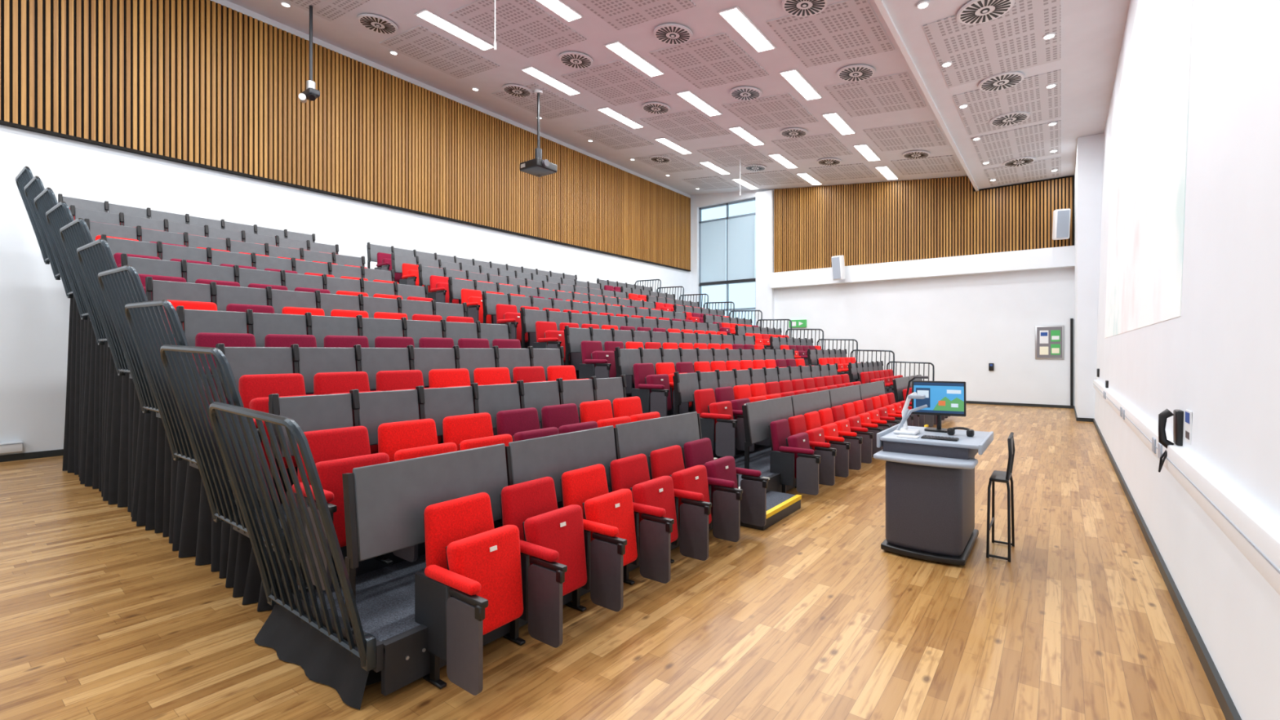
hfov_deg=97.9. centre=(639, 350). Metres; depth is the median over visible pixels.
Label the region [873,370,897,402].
seat
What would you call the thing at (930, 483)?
lectern
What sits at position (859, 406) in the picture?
seat
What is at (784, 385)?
seat
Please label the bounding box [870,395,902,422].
seat
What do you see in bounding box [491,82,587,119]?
ceiling panel
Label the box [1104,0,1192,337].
projection screen
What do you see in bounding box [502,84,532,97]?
air diffuser
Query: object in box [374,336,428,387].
seat
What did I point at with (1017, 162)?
ceiling vent
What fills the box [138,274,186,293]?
seat
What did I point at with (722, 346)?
seat
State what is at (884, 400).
seat
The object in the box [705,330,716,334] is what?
seat
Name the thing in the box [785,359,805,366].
seat
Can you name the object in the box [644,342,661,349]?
seat
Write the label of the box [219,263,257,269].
seat
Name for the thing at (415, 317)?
seat
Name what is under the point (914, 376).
gooseneck lamp
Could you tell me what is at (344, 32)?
ceiling
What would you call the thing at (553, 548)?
seat
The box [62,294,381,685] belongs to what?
drape
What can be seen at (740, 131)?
light panel
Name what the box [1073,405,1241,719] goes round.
baseboard
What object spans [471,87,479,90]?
recessed light
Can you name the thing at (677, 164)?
ceiling panel
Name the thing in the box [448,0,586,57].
ceiling panel
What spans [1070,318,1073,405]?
door frame edge
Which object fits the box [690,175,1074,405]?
wall
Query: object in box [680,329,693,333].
seat
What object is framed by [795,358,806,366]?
seat
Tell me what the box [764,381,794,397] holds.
seat
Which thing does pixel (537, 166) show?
ceiling projector
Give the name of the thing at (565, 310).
seat
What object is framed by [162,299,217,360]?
seat
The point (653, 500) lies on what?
seat
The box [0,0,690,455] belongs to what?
wall
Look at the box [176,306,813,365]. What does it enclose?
panels
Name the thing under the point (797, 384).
seat
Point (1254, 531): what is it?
cable trunking
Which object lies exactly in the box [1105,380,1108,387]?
wall control panel
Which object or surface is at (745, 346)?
seat
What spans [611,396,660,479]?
seat
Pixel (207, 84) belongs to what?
panel
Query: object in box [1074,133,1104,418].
wall pier
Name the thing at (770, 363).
seat
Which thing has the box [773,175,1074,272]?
panel
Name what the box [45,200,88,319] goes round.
guard rail
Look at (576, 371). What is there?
tier
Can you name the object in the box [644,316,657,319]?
seat
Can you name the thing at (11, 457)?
baseboard
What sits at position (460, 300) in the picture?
seat
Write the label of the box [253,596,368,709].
skirt
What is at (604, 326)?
seat
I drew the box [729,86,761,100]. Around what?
ceiling vent
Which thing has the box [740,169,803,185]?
ceiling panel
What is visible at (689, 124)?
ceiling panel
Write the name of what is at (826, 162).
ceiling vent
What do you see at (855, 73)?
ceiling vent
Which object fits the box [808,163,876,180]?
ceiling panel
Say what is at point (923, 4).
recessed light
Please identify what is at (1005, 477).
stool
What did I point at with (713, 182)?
ceiling panel
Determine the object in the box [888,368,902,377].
seat
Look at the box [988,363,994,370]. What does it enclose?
wall thermostat
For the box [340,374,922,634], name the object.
panels
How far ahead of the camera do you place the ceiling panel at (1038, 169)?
17.04 m
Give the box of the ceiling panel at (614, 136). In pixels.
[573,123,653,150]
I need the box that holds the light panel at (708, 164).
[698,160,731,174]
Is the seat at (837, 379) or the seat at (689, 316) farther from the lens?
the seat at (689, 316)
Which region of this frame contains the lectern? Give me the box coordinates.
[873,422,993,565]
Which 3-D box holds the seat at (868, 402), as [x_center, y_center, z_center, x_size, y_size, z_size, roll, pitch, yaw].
[4.431,1.343,10.187,0.698,0.914,0.562,0,0,37]
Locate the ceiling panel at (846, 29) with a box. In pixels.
[765,0,894,67]
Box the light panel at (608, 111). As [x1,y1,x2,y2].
[596,106,644,128]
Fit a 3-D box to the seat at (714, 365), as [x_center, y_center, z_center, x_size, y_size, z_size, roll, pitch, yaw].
[1.585,0.635,9.685,0.698,0.914,0.562,0,0,37]
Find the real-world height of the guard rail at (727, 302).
1.317 m
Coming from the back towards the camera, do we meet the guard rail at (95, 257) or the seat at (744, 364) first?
the seat at (744, 364)
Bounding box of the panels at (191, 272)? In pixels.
[120,253,752,324]
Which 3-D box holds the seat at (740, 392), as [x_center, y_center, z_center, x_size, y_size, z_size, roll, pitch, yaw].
[1.734,0.971,8.189,0.698,0.914,0.562,0,0,37]
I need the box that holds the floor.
[0,403,1226,719]
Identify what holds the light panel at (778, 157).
attached to the ceiling
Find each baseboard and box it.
[0,448,63,462]
[965,400,1073,408]
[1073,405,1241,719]
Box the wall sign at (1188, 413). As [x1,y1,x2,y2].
[1185,409,1191,444]
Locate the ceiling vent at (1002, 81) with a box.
[977,71,1024,91]
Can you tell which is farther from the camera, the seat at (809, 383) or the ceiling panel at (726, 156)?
the ceiling panel at (726, 156)
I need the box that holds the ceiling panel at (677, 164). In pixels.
[634,153,702,173]
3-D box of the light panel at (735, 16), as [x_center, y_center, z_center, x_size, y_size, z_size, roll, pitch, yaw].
[2.116,-6.243,10.884,0.408,0.064,1.728,0,0,37]
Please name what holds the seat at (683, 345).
on the tier at (193, 464)
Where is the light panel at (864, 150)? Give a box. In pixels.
[853,143,881,161]
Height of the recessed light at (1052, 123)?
0.029 m
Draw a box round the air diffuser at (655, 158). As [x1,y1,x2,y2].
[649,155,671,162]
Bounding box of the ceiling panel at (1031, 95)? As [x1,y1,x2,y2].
[952,69,1061,135]
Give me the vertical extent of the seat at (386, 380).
0.914 m
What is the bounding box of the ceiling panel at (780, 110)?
[721,93,817,130]
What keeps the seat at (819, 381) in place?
on the tier at (385, 596)
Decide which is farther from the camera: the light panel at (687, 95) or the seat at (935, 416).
the light panel at (687, 95)
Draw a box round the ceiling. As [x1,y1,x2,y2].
[226,0,967,195]
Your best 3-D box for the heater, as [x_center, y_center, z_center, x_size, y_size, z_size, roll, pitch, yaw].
[-11.454,1.572,7.526,0.126,0.168,4.200,0,0,37]
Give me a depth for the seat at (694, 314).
16.92 m
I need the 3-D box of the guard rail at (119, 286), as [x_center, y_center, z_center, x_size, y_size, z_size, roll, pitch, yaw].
[-4.400,-0.058,4.905,1.272,1.317,0.381,0,0,37]
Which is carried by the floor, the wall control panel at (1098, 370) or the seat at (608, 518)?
the seat at (608, 518)
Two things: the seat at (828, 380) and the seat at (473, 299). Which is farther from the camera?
the seat at (828, 380)
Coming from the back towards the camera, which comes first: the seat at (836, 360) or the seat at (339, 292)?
the seat at (836, 360)
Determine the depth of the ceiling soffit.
10.86 m
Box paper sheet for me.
[897,434,919,438]
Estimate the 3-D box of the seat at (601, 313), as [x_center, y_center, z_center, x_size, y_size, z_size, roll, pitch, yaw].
[-0.524,-0.373,11.970,0.698,0.914,0.562,0,0,37]
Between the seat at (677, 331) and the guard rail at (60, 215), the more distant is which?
the seat at (677, 331)
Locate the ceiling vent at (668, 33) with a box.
[653,23,692,44]
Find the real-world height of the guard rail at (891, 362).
1.317 m
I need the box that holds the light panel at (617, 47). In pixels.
[604,40,665,77]
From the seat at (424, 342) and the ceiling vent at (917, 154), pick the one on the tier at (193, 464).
the seat at (424, 342)
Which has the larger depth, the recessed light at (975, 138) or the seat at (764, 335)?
the seat at (764, 335)
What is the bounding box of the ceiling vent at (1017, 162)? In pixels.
[1002,156,1035,166]
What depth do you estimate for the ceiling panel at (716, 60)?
12.31 m
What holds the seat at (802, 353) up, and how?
on the tier at (193, 464)
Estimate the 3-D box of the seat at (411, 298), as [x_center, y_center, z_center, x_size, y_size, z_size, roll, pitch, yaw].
[-3.176,-0.373,8.459,0.698,0.914,0.631,0,0,37]
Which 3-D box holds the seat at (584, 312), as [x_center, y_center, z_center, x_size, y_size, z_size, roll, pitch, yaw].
[-0.856,-0.373,11.530,0.698,0.914,0.562,0,0,37]
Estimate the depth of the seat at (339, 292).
7.74 m
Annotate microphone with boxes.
[493,0,496,50]
[739,158,740,195]
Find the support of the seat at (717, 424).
on the tier at (385, 596)
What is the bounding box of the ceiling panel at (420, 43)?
[379,25,499,79]
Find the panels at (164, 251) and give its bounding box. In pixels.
[100,234,724,315]
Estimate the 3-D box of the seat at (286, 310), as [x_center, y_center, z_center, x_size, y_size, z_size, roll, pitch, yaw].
[-3.636,-0.037,6.158,0.698,0.914,0.562,0,0,37]
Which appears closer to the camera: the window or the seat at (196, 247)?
the seat at (196, 247)
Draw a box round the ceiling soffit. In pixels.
[874,0,1129,191]
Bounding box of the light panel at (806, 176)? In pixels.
[795,173,822,185]
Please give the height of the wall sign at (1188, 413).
0.216 m
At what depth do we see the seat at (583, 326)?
10.18 m
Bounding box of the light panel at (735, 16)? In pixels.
[717,6,776,53]
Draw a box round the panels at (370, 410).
[266,360,883,533]
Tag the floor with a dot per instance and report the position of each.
(806, 615)
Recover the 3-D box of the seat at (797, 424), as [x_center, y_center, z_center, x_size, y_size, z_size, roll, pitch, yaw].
[2.340,1.343,7.419,0.698,0.914,0.562,0,0,37]
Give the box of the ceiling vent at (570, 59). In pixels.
[558,51,593,68]
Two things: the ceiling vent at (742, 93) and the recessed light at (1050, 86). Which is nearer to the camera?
the recessed light at (1050, 86)
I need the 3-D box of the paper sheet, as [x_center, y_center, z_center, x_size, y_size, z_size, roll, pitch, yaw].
[2.455,0.781,5.101,0.168,0.007,0.132,0,0,37]
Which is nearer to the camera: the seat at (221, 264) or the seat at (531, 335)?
the seat at (221, 264)
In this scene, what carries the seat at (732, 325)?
on the tier at (576, 371)
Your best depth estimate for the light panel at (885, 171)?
19.48 m
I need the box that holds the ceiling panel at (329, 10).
[283,0,369,21]
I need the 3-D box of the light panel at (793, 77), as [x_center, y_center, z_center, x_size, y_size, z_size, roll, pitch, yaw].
[3.801,-6.243,13.115,0.408,0.064,1.728,0,0,37]
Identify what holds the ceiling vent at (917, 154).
in the ceiling
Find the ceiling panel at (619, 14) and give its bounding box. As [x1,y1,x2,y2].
[576,0,696,30]
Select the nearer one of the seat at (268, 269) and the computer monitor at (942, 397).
the computer monitor at (942, 397)
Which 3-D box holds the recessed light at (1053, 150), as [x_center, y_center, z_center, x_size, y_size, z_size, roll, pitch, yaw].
[11.295,-5.465,15.229,0.180,0.029,0.180,0,0,37]
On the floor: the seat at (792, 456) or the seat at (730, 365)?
the seat at (792, 456)
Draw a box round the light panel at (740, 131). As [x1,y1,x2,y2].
[728,126,765,146]
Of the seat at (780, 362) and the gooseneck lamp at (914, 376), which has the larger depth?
the seat at (780, 362)
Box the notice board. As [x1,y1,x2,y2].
[1035,324,1063,359]
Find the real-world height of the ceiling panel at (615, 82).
0.230 m
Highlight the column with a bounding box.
[755,190,773,328]
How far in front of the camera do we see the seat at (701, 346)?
11.30 m
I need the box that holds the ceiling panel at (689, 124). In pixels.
[640,109,729,141]
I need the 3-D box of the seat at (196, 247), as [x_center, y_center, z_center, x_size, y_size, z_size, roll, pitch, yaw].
[-6.078,-1.045,8.003,0.698,0.914,0.562,0,0,37]
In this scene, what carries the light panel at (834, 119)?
attached to the ceiling
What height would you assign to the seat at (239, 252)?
0.914 m
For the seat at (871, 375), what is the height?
0.914 m
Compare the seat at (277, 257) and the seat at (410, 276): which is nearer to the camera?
the seat at (277, 257)
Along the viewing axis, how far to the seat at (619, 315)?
12.53 m
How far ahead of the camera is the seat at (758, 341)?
15.25 m
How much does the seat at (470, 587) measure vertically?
0.914 m
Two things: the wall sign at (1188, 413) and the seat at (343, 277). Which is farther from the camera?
the seat at (343, 277)
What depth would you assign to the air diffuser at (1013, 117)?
13.07 m
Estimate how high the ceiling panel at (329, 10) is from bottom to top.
0.210 m
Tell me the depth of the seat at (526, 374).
6.30 m
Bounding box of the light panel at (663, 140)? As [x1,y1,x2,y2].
[653,137,693,154]
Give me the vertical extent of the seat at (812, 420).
0.914 m
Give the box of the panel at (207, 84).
[0,0,690,271]
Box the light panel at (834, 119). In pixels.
[821,111,856,134]
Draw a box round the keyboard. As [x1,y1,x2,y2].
[920,435,959,441]
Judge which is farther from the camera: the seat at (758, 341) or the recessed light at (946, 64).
the seat at (758, 341)
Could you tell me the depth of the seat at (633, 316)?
12.96 m
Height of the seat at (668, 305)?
0.914 m
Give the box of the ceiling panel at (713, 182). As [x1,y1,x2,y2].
[681,176,737,190]
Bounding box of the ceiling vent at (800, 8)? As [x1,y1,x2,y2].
[781,0,828,17]
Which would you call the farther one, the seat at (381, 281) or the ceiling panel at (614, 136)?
the ceiling panel at (614, 136)
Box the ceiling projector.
[519,88,557,177]
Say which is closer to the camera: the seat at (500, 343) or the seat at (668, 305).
the seat at (500, 343)
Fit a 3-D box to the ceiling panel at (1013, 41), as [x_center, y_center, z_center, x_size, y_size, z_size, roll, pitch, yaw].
[6.342,-5.490,9.947,1.860,0.026,2.760,0,0,37]
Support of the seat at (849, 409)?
on the floor
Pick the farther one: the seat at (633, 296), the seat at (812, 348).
the seat at (633, 296)
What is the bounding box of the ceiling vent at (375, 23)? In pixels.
[357,13,398,34]
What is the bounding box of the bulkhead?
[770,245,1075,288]
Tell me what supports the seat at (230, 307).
on the tier at (157, 415)
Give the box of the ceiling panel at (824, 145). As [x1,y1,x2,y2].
[771,133,853,159]
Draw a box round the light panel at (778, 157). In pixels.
[767,153,798,168]
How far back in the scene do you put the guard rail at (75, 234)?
6.32 m
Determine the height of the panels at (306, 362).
0.898 m
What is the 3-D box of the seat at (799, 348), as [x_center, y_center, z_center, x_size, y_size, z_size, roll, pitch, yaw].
[4.657,0.299,15.443,0.698,0.914,0.562,0,0,37]
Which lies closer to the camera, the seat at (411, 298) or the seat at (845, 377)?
the seat at (411, 298)
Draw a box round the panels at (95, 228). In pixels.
[84,218,698,307]
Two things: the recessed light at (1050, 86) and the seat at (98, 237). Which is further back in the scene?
the recessed light at (1050, 86)
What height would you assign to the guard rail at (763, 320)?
1.317 m
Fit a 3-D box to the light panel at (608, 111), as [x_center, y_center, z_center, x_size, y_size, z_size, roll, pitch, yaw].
[-0.546,-6.843,16.399,0.408,0.064,1.728,0,0,37]
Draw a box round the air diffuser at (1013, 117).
[989,111,1030,126]
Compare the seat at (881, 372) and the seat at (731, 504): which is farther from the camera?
the seat at (881, 372)
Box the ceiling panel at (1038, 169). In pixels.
[983,156,1061,186]
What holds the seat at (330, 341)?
on the tier at (193, 464)
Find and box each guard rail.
[15,166,49,264]
[23,175,60,279]
[34,187,73,298]
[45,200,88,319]
[59,217,107,345]
[76,238,130,375]
[97,264,159,413]
[124,299,228,479]
[160,344,289,559]
[208,401,376,671]
[635,279,661,293]
[656,286,684,300]
[679,293,708,308]
[702,301,734,317]
[728,310,762,327]
[755,319,791,337]
[785,328,823,348]
[816,338,857,362]
[850,349,894,376]
[886,360,934,381]
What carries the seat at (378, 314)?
on the tier at (157, 415)
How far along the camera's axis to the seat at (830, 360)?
14.44 m
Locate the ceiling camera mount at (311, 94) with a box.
[298,4,319,102]
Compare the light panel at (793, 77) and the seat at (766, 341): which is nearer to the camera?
the light panel at (793, 77)
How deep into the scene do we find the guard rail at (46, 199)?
7.57 m
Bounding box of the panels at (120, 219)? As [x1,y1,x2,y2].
[70,204,675,299]
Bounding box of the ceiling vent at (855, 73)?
[836,64,875,81]
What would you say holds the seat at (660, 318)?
on the tier at (576, 371)
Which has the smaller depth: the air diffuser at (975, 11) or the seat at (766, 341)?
the air diffuser at (975, 11)
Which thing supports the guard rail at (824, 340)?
attached to the tier at (193, 464)
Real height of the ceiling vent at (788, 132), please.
0.118 m
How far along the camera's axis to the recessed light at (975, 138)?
14.34 m
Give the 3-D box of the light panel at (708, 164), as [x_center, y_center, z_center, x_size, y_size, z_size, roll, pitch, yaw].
[2.825,-6.843,20.861,0.408,0.064,1.728,0,0,37]
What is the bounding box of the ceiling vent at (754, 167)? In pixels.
[744,164,766,171]
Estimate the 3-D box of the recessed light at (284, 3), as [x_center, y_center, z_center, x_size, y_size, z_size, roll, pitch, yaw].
[-7.255,-7.101,11.421,0.178,0.046,0.179,0,0,-44]
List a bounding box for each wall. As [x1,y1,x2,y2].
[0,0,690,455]
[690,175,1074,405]
[1093,0,1279,719]
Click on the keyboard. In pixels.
(927, 437)
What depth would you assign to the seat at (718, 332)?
14.12 m
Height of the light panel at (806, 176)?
0.064 m
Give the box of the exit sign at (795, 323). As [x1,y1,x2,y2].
[789,319,806,328]
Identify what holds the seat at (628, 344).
on the tier at (193, 464)
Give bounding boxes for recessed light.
[280,1,291,7]
[389,50,397,54]
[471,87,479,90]
[916,0,929,8]
[941,61,951,66]
[959,103,968,108]
[972,137,980,140]
[1042,32,1055,39]
[1045,83,1056,88]
[1048,121,1057,125]
[1049,149,1057,152]
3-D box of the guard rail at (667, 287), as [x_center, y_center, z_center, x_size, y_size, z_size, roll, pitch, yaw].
[1.081,-1.739,20.621,1.272,1.317,0.178,0,0,37]
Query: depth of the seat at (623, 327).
11.02 m
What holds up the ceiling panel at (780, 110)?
attached to the ceiling
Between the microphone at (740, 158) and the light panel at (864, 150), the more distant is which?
the microphone at (740, 158)
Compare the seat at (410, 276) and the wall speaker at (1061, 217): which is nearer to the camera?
the seat at (410, 276)
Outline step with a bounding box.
[740,490,801,530]
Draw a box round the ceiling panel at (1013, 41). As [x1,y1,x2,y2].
[922,0,1060,88]
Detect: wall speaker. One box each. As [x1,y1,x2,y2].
[831,255,845,280]
[1052,208,1071,239]
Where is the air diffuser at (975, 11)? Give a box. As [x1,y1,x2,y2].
[956,0,1014,24]
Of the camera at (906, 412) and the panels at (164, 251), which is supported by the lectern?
the camera at (906, 412)
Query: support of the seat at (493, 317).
on the tier
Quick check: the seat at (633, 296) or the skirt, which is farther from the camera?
the seat at (633, 296)
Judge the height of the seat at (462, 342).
0.914 m
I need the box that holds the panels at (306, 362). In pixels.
[215,343,847,402]
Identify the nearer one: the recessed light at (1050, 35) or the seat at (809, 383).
the recessed light at (1050, 35)
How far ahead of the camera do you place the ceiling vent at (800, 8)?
9.83 m
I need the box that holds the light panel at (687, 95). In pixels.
[675,90,722,116]
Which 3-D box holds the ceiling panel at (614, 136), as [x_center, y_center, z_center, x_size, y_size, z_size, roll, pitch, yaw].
[-0.836,-7.006,18.303,1.673,0.210,2.100,0,0,37]
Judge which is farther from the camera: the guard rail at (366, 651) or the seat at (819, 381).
the seat at (819, 381)
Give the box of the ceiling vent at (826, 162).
[817,158,841,165]
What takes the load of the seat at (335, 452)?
on the tier at (385, 596)
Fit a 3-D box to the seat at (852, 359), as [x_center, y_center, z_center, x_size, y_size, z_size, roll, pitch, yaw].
[6.396,0.635,16.053,0.698,0.914,0.631,0,0,37]
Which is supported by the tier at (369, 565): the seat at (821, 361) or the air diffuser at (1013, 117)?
the seat at (821, 361)
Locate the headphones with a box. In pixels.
[946,426,974,436]
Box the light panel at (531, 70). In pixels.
[520,66,581,95]
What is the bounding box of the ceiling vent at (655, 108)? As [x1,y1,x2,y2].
[641,102,670,114]
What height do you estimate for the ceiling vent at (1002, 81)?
0.046 m
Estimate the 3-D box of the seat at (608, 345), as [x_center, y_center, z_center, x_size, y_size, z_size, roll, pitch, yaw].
[-0.227,0.299,8.979,0.698,0.914,0.562,0,0,37]
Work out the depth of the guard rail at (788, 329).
17.43 m
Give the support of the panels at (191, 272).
on the tier
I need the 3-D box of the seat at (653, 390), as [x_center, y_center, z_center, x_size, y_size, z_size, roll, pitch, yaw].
[0.254,0.635,7.923,0.698,0.914,0.562,0,0,37]
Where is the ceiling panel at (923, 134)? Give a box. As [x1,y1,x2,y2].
[862,120,946,151]
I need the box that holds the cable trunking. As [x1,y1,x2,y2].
[1093,379,1279,595]
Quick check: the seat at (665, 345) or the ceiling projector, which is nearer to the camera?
the seat at (665, 345)
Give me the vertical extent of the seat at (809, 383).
0.914 m
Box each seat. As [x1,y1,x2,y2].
[95,235,137,240]
[113,253,160,267]
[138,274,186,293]
[149,241,186,246]
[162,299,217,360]
[169,258,211,264]
[195,247,230,263]
[195,279,239,286]
[195,332,256,404]
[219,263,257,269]
[226,303,275,313]
[234,373,315,503]
[239,252,268,256]
[247,283,288,290]
[264,268,297,273]
[264,333,316,395]
[276,257,305,261]
[281,306,324,315]
[286,426,389,591]
[294,287,330,293]
[304,272,334,277]
[313,371,379,453]
[324,335,376,391]
[330,309,368,318]
[335,290,368,296]
[340,275,368,280]
[373,280,398,284]
[373,293,402,299]
[373,311,408,319]
[374,252,402,284]
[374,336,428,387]
[375,369,440,444]
[375,418,457,564]
[399,262,430,292]
[406,296,432,302]
[412,314,442,321]
[414,492,523,695]
[418,337,453,347]
[427,275,458,303]
[428,368,482,444]
[442,412,512,450]
[445,315,474,323]
[455,278,471,303]
[457,337,489,348]
[460,288,491,324]
[473,367,516,435]
[485,291,504,324]
[492,338,546,382]
[493,303,528,342]
[495,407,559,523]
[500,476,586,648]
[510,293,525,297]
[511,366,555,428]
[520,306,539,348]
[528,295,544,298]
[533,320,569,362]
[540,403,597,508]
[542,307,559,311]
[546,365,586,421]
[559,322,582,370]
[560,463,637,612]
[563,309,579,313]
[578,340,616,378]
[578,399,631,492]
[581,324,599,328]
[582,311,597,314]
[599,312,613,315]
[600,324,617,329]
[603,341,633,393]
[604,284,620,292]
[608,453,678,585]
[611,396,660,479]
[613,286,621,291]
[615,314,629,317]
[619,325,635,330]
[624,342,655,396]
[627,293,644,301]
[631,315,644,318]
[631,363,671,417]
[635,326,651,331]
[638,294,646,301]
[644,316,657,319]
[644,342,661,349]
[648,444,711,563]
[652,328,666,332]
[654,362,692,415]
[655,302,671,311]
[658,317,669,319]
[662,342,678,349]
[663,303,673,311]
[666,328,679,333]
[674,361,705,412]
[678,342,693,349]
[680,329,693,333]
[681,437,768,542]
[682,311,699,322]
[691,312,703,323]
[693,329,705,333]
[693,342,707,349]
[693,361,722,372]
[693,388,737,457]
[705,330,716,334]
[706,343,720,349]
[710,360,737,371]
[712,321,732,335]
[714,386,755,451]
[716,331,727,334]
[720,343,733,349]
[721,322,735,335]
[725,360,747,370]
[729,323,737,328]
[732,343,743,349]
[733,384,770,445]
[739,360,762,369]
[743,344,754,349]
[745,333,766,349]
[750,382,781,399]
[752,360,775,368]
[753,333,770,349]
[754,344,764,349]
[761,333,769,339]
[764,359,776,368]
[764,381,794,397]
[768,418,821,495]
[775,359,792,367]
[778,380,806,395]
[779,345,804,359]
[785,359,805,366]
[787,414,836,488]
[788,345,808,365]
[791,378,817,393]
[795,345,815,365]
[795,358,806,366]
[802,345,808,351]
[802,377,827,391]
[804,411,850,477]
[808,345,815,350]
[813,376,837,389]
[814,346,821,350]
[817,357,844,374]
[817,408,862,470]
[822,375,845,387]
[826,357,849,378]
[831,374,853,386]
[831,404,873,463]
[832,357,855,382]
[838,357,860,381]
[840,373,861,385]
[842,402,883,457]
[844,357,858,363]
[849,356,860,363]
[852,400,892,449]
[859,372,888,394]
[862,397,900,426]
[866,371,893,393]
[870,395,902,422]
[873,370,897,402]
[878,369,902,402]
[879,394,914,426]
[882,369,898,378]
[886,392,924,426]
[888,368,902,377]
[902,388,933,426]
[909,387,936,424]
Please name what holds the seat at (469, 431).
on the tier at (385, 596)
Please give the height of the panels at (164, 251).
0.898 m
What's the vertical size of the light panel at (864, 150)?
0.064 m
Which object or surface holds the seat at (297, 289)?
on the tier at (576, 371)
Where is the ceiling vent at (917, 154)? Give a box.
[902,150,930,159]
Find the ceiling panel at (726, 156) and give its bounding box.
[696,143,773,167]
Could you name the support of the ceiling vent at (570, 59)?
in the ceiling
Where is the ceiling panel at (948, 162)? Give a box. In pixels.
[890,155,961,174]
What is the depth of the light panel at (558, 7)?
10.67 m
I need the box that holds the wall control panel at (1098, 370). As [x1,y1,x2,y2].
[1096,368,1099,377]
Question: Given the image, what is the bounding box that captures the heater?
[0,440,22,453]
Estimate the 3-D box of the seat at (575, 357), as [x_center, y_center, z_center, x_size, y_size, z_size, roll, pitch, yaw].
[-1.041,-0.037,9.593,0.698,0.914,0.562,0,0,37]
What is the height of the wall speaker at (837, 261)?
0.933 m
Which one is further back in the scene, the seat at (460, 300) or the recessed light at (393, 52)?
the recessed light at (393, 52)
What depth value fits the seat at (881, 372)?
14.63 m
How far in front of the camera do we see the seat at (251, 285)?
6.93 m
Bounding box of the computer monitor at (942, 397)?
[911,380,966,432]
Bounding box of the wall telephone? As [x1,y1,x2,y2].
[1158,408,1183,472]
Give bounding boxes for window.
[698,197,755,325]
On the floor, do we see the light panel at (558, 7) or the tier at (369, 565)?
the tier at (369, 565)
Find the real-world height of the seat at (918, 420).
0.914 m
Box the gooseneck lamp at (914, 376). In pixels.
[905,375,928,424]
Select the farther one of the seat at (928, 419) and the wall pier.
the wall pier
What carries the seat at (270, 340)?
on the tier at (193, 464)
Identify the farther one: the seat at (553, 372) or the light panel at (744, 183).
the light panel at (744, 183)
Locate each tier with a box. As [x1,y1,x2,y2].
[129,369,578,379]
[155,393,631,417]
[189,404,693,508]
[232,441,763,592]
[292,445,796,696]
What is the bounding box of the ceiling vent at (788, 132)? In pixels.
[779,128,808,137]
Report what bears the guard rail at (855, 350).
attached to the tier at (369, 565)
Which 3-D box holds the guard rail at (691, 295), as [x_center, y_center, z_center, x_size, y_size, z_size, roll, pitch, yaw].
[1.894,-1.403,20.006,1.272,1.317,0.178,0,0,37]
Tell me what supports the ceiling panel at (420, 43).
attached to the ceiling
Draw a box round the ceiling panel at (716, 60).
[648,31,768,88]
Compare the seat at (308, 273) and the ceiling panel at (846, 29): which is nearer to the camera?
the seat at (308, 273)
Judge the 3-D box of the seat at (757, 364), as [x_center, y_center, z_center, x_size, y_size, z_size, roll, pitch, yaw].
[2.583,0.635,11.006,0.698,0.914,0.562,0,0,37]
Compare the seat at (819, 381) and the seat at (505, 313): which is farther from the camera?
the seat at (819, 381)
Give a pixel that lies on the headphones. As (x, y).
(950, 431)
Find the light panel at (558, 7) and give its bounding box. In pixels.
[535,0,583,22]
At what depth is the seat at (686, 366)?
8.89 m
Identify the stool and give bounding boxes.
[986,431,1015,562]
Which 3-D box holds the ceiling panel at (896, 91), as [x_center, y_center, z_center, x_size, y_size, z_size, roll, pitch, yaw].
[5.675,-6.108,13.384,1.792,0.223,2.100,0,0,37]
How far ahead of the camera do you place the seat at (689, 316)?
16.55 m
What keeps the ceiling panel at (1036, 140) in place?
attached to the ceiling
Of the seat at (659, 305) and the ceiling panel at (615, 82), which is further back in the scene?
the seat at (659, 305)
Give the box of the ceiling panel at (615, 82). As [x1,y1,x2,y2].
[560,60,670,106]
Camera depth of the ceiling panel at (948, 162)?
18.29 m
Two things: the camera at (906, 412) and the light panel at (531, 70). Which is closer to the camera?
the camera at (906, 412)
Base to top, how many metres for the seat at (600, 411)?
0.914 m
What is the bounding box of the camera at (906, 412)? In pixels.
[893,391,927,435]
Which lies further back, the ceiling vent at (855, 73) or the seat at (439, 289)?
the ceiling vent at (855, 73)
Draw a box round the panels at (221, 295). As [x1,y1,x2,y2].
[145,276,782,348]
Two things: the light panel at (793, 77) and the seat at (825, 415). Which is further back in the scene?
the light panel at (793, 77)
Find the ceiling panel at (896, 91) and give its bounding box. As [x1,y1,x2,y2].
[824,71,925,116]
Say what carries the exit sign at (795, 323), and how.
attached to the wall at (961, 325)
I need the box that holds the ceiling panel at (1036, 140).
[970,120,1061,166]
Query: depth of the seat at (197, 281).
6.54 m
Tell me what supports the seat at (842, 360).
on the tier at (369, 565)
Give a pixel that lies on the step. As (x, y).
(780, 505)
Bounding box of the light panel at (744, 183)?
[731,178,759,189]
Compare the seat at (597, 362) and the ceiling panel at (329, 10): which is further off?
the ceiling panel at (329, 10)
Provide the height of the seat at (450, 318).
0.914 m
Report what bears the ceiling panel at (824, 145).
attached to the ceiling
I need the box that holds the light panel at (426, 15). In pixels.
[414,8,493,51]
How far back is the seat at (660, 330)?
11.93 m
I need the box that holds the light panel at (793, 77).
[778,68,822,100]
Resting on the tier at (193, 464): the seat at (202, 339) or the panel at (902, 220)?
the seat at (202, 339)
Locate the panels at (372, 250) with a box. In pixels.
[57,193,652,291]
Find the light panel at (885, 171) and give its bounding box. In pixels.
[874,165,898,179]
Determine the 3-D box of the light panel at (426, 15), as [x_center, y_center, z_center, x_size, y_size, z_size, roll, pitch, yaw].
[-3.917,-6.843,11.938,0.408,0.064,1.728,0,0,37]
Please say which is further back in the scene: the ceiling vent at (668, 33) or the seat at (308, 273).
the ceiling vent at (668, 33)
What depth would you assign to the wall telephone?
4.08 m

